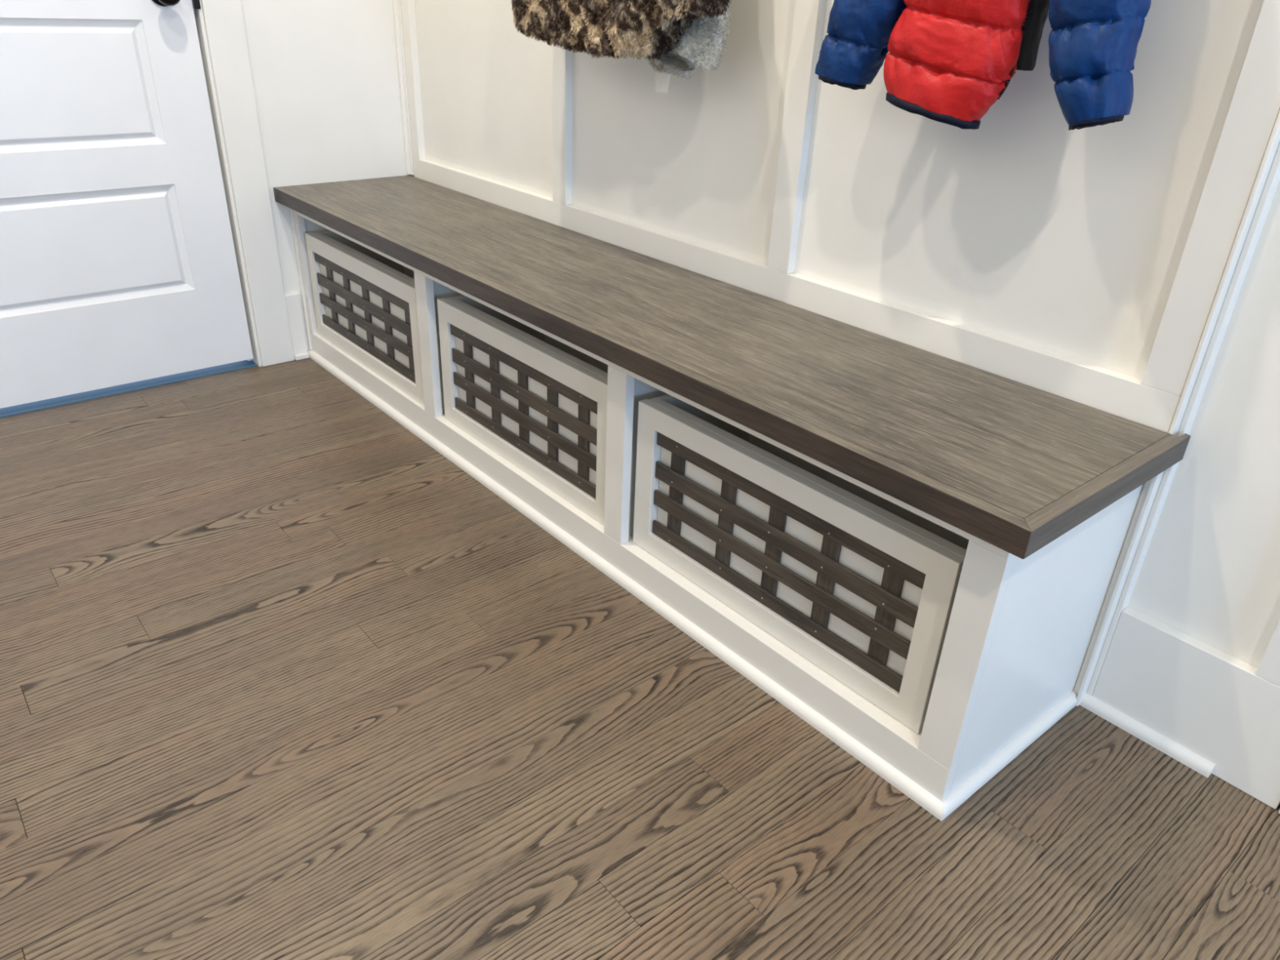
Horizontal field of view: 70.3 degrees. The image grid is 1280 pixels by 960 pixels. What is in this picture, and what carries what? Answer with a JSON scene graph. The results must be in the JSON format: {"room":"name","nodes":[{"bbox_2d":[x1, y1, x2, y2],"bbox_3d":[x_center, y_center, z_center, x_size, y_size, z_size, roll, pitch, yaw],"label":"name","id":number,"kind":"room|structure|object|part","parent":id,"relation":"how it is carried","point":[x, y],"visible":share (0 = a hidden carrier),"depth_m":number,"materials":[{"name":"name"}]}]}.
{"room":"entryway","nodes":[
{"label":"entryway","id":0,"kind":"room"},
{"bbox_2d":[240,0,413,350],"bbox_3d":[-1.874,-1.251,1.364,3.260,2.840,0.110,-20,35,-35],"label":"wall","id":1,"kind":"structure","parent":0,"point":[325,75],"depth_m":2.42,"materials":[{"name":"paint"}]},
{"bbox_2d":[0,0,253,408],"bbox_3d":[-1.342,-1.117,1.853,0.808,2.017,0.102,-20,35,-35],"label":"door","id":2,"kind":"structure","parent":1,"relation":"in","point":[118,265],"depth_m":2.19,"materials":[{"name":"paint"}]},
{"bbox_3d":[-1.083,-1.115,2.076,0.062,0.062,0.064,-20,35,-35],"label":"knob","id":3,"kind":"part","parent":2,"relation":"part of","materials":[{"name":"brown metal"}]},
{"bbox_3d":[-1.046,-1.142,2.134,0.014,0.065,0.014,-20,35,-35],"label":"strike plate","id":4,"kind":"part","parent":2,"relation":"part of","materials":[{"name":"black metal"}]},
{"bbox_2d":[0,360,257,417],"bbox_3d":[-1.435,-0.228,2.387,0.812,0.022,0.120,-20,35,-35],"label":"threshold","id":5,"kind":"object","parent":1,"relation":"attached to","point":[100,393],"depth_m":2.39,"materials":[{"name":"blue"}]},
{"bbox_2d":[193,0,262,366],"bbox_3d":[-1.078,-1.246,2.129,0.021,2.050,0.120,-20,35,-35],"label":"trim","id":6,"kind":"structure","parent":1,"relation":"attached to","point":[198,14],"depth_m":2.34,"materials":[{"name":"paint"}]},
{"bbox_2d":[200,0,293,366],"bbox_3d":[-1.346,-1.143,1.841,1.002,2.120,0.017,-20,35,-35],"label":"trim","id":7,"kind":"structure","parent":1,"relation":"attached to","point":[224,21],"depth_m":2.35,"materials":[{"name":"paint"}]},
{"bbox_2d":[284,292,307,359],"bbox_3d":[-0.984,-0.439,2.601,0.043,0.190,0.012,-20,35,-35],"label":"baseboard","id":8,"kind":"structure","parent":1,"relation":"attached to","point":[293,304],"depth_m":2.59,"materials":[{"name":"paint"}]},
{"bbox_2d":[294,352,309,360],"bbox_3d":[-0.979,-0.358,2.635,0.042,0.017,0.012,-20,35,-35],"label":"trim","id":9,"kind":"structure","parent":1,"relation":"attached to","point":[304,355],"depth_m":2.63,"materials":[{"name":"paint"}]},
{"bbox_2d":[392,0,413,175],"bbox_3d":[-0.626,-1.690,2.220,0.033,1.818,0.020,-20,35,-35],"label":"trim","id":10,"kind":"structure","parent":1,"relation":"attached to","point":[397,3],"depth_m":2.53,"materials":[{"name":"paint"}]},
{"bbox_2d":[0,357,1279,959],"bbox_3d":[-0.002,1.108,0.056,3.300,0.060,6.160,-20,35,-35],"label":"floor","id":11,"kind":"structure","parent":0,"point":[282,677],"depth_m":1.29,"materials":[{"name":"brown wood"}]},
{"bbox_2d":[273,175,1191,821],"bbox_3d":[-0.112,-0.214,1.945,0.460,0.480,2.176,-20,35,-35],"label":"storage bench","id":12,"kind":"object","parent":11,"relation":"on","point":[1045,488],"visible":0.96,"depth_m":1.36,"materials":[{"name":"paint"}]},
{"bbox_3d":[-0.953,-0.568,2.557,0.010,0.424,0.012,-20,35,-35],"label":"scribe moulding","id":13,"kind":"part","parent":12,"relation":"part of","materials":[{"name":"paint"}]},
{"bbox_2d":[305,230,424,405],"bbox_3d":[-0.607,-0.464,2.415,0.285,0.288,0.627,-20,35,-35],"label":"drawer","id":14,"kind":"object","parent":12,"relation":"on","point":[365,300],"visible":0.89,"depth_m":2.33,"materials":[{"name":"paint"}]},
{"bbox_2d":[436,295,608,525],"bbox_3d":[-0.143,-0.191,1.943,0.285,0.288,0.624,-20,35,-35],"label":"drawer","id":15,"kind":"object","parent":12,"relation":"on","point":[538,402],"visible":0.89,"depth_m":1.85,"materials":[{"name":"paint"}]},
{"bbox_3d":[-0.133,-0.013,2.057,0.390,0.018,2.154,-20,35,-35],"label":"shoe moulding","id":16,"kind":"part","parent":12,"relation":"part of","materials":[{"name":"paint"}]},
{"bbox_3d":[-0.264,0.010,1.943,0.019,0.075,2.129,-20,35,-35],"label":"rail","id":17,"kind":"part","parent":12,"relation":"part of","materials":[{"name":"paint"}]},
{"bbox_3d":[-0.249,-0.333,1.759,0.019,0.032,2.129,-20,35,-35],"label":"rail","id":18,"kind":"part","parent":12,"relation":"part of","materials":[{"name":"paint"}]},
{"bbox_3d":[-0.126,-0.407,1.835,0.377,0.036,2.156,-20,35,-35],"label":"seat","id":19,"kind":"part","parent":12,"relation":"part of","materials":[{"name":"brown wood"}]},
{"bbox_2d":[632,394,969,733],"bbox_3d":[0.302,0.071,1.494,0.285,0.284,0.626,-20,35,-35],"label":"drawer","id":20,"kind":"object","parent":12,"relation":"on","point":[861,585],"visible":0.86,"depth_m":1.38,"materials":[{"name":"paint"}]},
{"bbox_3d":[0.550,0.400,1.342,0.378,0.018,0.013,-20,35,-35],"label":"shoe moulding","id":21,"kind":"part","parent":12,"relation":"part of","materials":[{"name":"paint"}]},
{"bbox_3d":[0.581,0.194,1.277,0.401,0.443,0.019,-20,35,-35],"label":"panel","id":22,"kind":"part","parent":12,"relation":"part of","materials":[{"name":"paint"}]},
{"bbox_2d":[400,0,1279,686],"bbox_3d":[1.324,-0.546,0.307,0.140,2.840,6.260,-20,35,-35],"label":"wall","id":23,"kind":"structure","parent":0,"point":[1086,266],"depth_m":1.38,"materials":[{"name":"paint"}]},
{"bbox_3d":[-0.392,-1.037,2.261,0.012,1.610,0.723,-20,35,-35],"label":"panel","id":24,"kind":"part","parent":23,"relation":"part of","materials":[{"name":"paint"}]},
{"bbox_3d":[0.062,-0.766,1.792,0.012,1.610,0.690,-20,35,-35],"label":"panel","id":25,"kind":"part","parent":23,"relation":"part of","materials":[{"name":"paint"}]},
{"bbox_3d":[0.036,-0.488,1.931,0.020,0.076,2.130,-20,35,-35],"label":"rail","id":26,"kind":"part","parent":23,"relation":"part of","materials":[{"name":"paint"}]},
{"bbox_3d":[0.513,-0.496,1.325,0.012,1.610,0.718,-20,35,-35],"label":"panel","id":27,"kind":"part","parent":23,"relation":"part of","materials":[{"name":"paint"}]},
{"bbox_2d":[1079,693,1215,777],"bbox_3d":[0.768,0.386,1.386,0.012,0.018,0.196,-20,35,-35],"label":"trim","id":28,"kind":"structure","parent":23,"relation":"attached to","point":[1160,742],"depth_m":1.38,"materials":[{"name":"paint"}]},
{"bbox_2d":[1073,109,1279,706],"bbox_3d":[0.761,-0.662,0.924,0.060,2.300,0.024,-20,35,-35],"label":"trim","id":29,"kind":"structure","parent":23,"relation":"attached to","point":[1154,492],"depth_m":1.21,"materials":[{"name":"paint"}]},
{"bbox_2d":[1092,606,1279,808],"bbox_3d":[0.814,0.326,1.325,0.020,0.184,0.270,-20,35,-35],"label":"baseboard","id":30,"kind":"structure","parent":23,"relation":"attached to","point":[1211,703],"depth_m":1.31,"materials":[{"name":"paint"}]},
{"bbox_3d":[0.887,-0.818,0.717,0.022,2.780,0.294,-20,35,-35],"label":"panel","id":31,"kind":"part","parent":23,"relation":"part of","materials":[{"name":"paint"}]},
{"bbox_3d":[0.045,-1.345,1.454,0.084,0.088,2.037,-20,35,-35],"label":"hook rail","id":32,"kind":"object","parent":23,"relation":"attached to","visible":0},
{"bbox_2d":[511,0,731,60],"bbox_3d":[-0.036,-1.038,1.528,0.165,0.608,0.594,-20,35,-35],"label":"coat","id":33,"kind":"object","parent":32,"relation":"hanging from","point":[649,28],"visible":1,"depth_m":1.57,"materials":[{"name":"fur"}]},
{"bbox_2d":[645,1,732,93],"bbox_3d":[0.029,-1.013,1.538,0.092,0.658,0.386,-16,33,-30],"label":"jacket","id":34,"kind":"object","parent":32,"relation":"hanging from","point":[702,46],"visible":0.41,"depth_m":1.54,"materials":[{"name":"grey fabric"}]},
{"bbox_2d":[814,0,1151,130],"bbox_3d":[0.425,-0.763,1.084,0.140,0.639,0.465,-20,35,-35],"label":"puffer jacket","id":35,"kind":"object","parent":32,"relation":"hanging from","point":[948,62],"visible":1,"depth_m":1.15,"materials":[{"name":"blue fabric"}]},
{"bbox_3d":[0.420,-0.696,1.126,0.093,0.462,0.200,-20,35,-35],"label":"panel","id":36,"kind":"part","parent":35,"relation":"part of","materials":[{"name":"red fabric"}]}
]}

